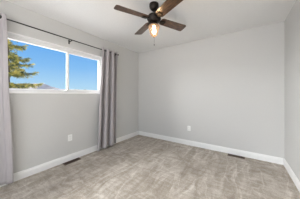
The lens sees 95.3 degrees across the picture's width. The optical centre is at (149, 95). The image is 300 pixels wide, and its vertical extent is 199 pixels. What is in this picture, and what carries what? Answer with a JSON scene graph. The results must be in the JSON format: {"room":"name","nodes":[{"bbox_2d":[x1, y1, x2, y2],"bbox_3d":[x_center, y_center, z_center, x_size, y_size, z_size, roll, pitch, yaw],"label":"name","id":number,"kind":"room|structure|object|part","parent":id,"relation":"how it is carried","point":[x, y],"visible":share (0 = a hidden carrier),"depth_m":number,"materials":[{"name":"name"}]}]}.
{"room":"empty bedroom","nodes":[
{"label":"empty bedroom","id":0,"kind":"room"},
{"bbox_2d":[0,0,137,173],"bbox_3d":[-1.875,-0.036,2.004,0.160,2.440,5.200,0,0,34],"label":"wall","id":1,"kind":"structure","parent":0,"point":[41,124],"depth_m":2.35,"materials":[{"name":"paint"}]},
{"bbox_2d":[7,31,101,93],"bbox_3d":[-1.581,-0.438,2.383,0.129,0.830,1.698,0,0,34],"label":"window","id":2,"kind":"structure","parent":1,"relation":"in","point":[10,35],"depth_m":2.37,"materials":[{"name":"white plastic"}]},
{"bbox_3d":[-1.552,-0.038,2.363,0.059,0.030,1.698,0,0,34],"label":"sill","id":3,"kind":"part","parent":2,"relation":"part of","materials":[{"name":"white paint"}]},
{"bbox_3d":[-1.330,-0.437,2.804,0.030,0.688,0.639,0,0,34],"label":"sliding sash","id":4,"kind":"part","parent":2,"relation":"part of","materials":[{"name":"clear glass"}]},
{"bbox_2d":[0,16,118,55],"bbox_3d":[-1.491,-0.960,2.326,0.112,0.077,2.473,0,0,34],"label":"curtain rod","id":5,"kind":"object","parent":1,"relation":"attached to","point":[69,41],"visible":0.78,"depth_m":2.21,"materials":[{"name":"brown metal"}]},
{"bbox_2d":[0,13,12,185],"bbox_3d":[-1.966,0.059,1.571,0.075,2.160,0.561,0,0,34],"label":"curtain","id":6,"kind":"object","parent":5,"relation":"hanging from","point":[6,150],"visible":1,"depth_m":1.73,"materials":[{"name":"grey fabric"}]},
{"bbox_2d":[97,47,117,150],"bbox_3d":[-0.961,0.059,3.038,0.161,2.160,0.561,0,0,34],"label":"curtain","id":7,"kind":"object","parent":5,"relation":"hanging from","point":[106,129],"visible":1,"depth_m":3.02,"materials":[{"name":"grey fabric"}]},
{"bbox_2d":[0,131,138,186],"bbox_3d":[-1.352,1.129,2.616,0.015,0.110,3.600,0,0,34],"label":"baseboard","id":8,"kind":"structure","parent":1,"relation":"attached to","point":[25,173],"depth_m":2.30,"materials":[{"name":"white paint"}]},
{"bbox_2d":[0,135,299,198],"bbox_3d":[-0.449,1.244,1.130,3.500,0.120,5.360,0,0,34],"label":"floor","id":9,"kind":"structure","parent":0,"point":[138,166],"depth_m":1.96,"materials":[{"name":"beige carpet"}]},
{"bbox_2d":[62,157,80,164],"bbox_3d":[-1.389,1.178,2.441,0.104,0.011,0.280,0,0,34],"label":"floor vent","id":10,"kind":"object","parent":9,"relation":"in","point":[78,158],"visible":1,"depth_m":2.43,"materials":[{"name":"brown metal"}]},
{"bbox_2d":[228,154,244,158],"bbox_3d":[1.663,1.178,2.643,0.280,0.011,0.104,0,0,34],"label":"floor vent","id":11,"kind":"object","parent":9,"relation":"in","point":[232,155],"visible":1,"depth_m":2.63,"materials":[{"name":"brown metal"}]},
{"bbox_2d":[6,0,295,52],"bbox_3d":[-0.449,-1.316,1.130,3.500,0.120,5.360,0,0,34],"label":"ceiling","id":12,"kind":"structure","parent":0,"point":[203,19],"depth_m":2.19,"materials":[{"name":"white paint"}]},
{"bbox_2d":[114,0,185,45],"bbox_3d":[0.056,-0.982,1.890,0.845,0.548,0.845,0,0,16],"label":"ceiling fan","id":13,"kind":"object","parent":12,"relation":"hanging from","point":[153,18],"visible":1,"depth_m":1.83,"materials":[{"name":"brown wood"}]},
{"bbox_3d":[-0.228,-1.049,1.731,0.440,0.006,0.144,0,12,-29],"label":"blade","id":14,"kind":"part","parent":13,"relation":"part of","materials":[{"name":"brown wood"}]},
{"bbox_3d":[-0.104,-1.049,2.173,0.144,0.006,0.440,-14,7,-29],"label":"blade","id":15,"kind":"part","parent":13,"relation":"part of","materials":[{"name":"brown wood"}]},
{"bbox_3d":[0.215,-1.049,1.607,0.144,0.006,0.440,14,-7,-29],"label":"blade","id":16,"kind":"part","parent":13,"relation":"part of","materials":[{"name":"brown wood"}]},
{"bbox_3d":[0.339,-1.049,2.050,0.440,0.006,0.144,0,-12,-29],"label":"blade","id":17,"kind":"part","parent":13,"relation":"part of","materials":[{"name":"brown wood"}]},
{"bbox_2d":[138,21,284,158],"bbox_3d":[1.014,-0.036,3.280,3.500,2.440,0.160,0,0,34],"label":"wall","id":18,"kind":"structure","parent":0,"point":[229,88],"depth_m":2.85,"materials":[{"name":"paint"}]},
{"bbox_2d":[139,131,283,164],"bbox_3d":[0.964,1.129,3.208,3.150,0.110,0.015,0,0,34],"label":"baseboard","id":19,"kind":"structure","parent":18,"relation":"attached to","point":[277,160],"depth_m":2.85,"materials":[{"name":"white paint"}]},
{"bbox_2d":[285,0,299,180],"bbox_3d":[0.887,-0.036,0.125,0.160,2.440,5.200,0,0,34],"label":"wall","id":20,"kind":"structure","parent":0,"point":[292,22],"depth_m":1.91,"materials":[{"name":"paint"}]},
{"bbox_2d":[284,158,299,191],"bbox_3d":[1.264,1.129,0.835,0.015,0.110,3.600,0,0,34],"label":"baseboard","id":21,"kind":"structure","parent":20,"relation":"attached to","point":[294,178],"depth_m":1.90,"materials":[{"name":"white paint"}]},
{"label":"outside","id":22,"kind":"structure","parent":0,"visible":0},
{"bbox_3d":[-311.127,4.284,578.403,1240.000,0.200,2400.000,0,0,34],"label":"ground","id":23,"kind":"structure","parent":22,"visible":0},
{"bbox_2d":[7,39,43,88],"bbox_3d":[-6.582,-0.240,6.373,3.818,8.951,4.044,0,0,-11],"label":"pine tree","id":24,"kind":"object","parent":23,"relation":"on","point":[17,72],"visible":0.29,"depth_m":6.22,"materials":[{"name":"green plant"}]},
{"bbox_2d":[16,83,85,89],"bbox_3d":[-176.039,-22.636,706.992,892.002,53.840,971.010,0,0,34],"label":"hills","id":25,"kind":"structure","parent":23,"relation":"on","point":[44,86],"depth_m":536.59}
]}

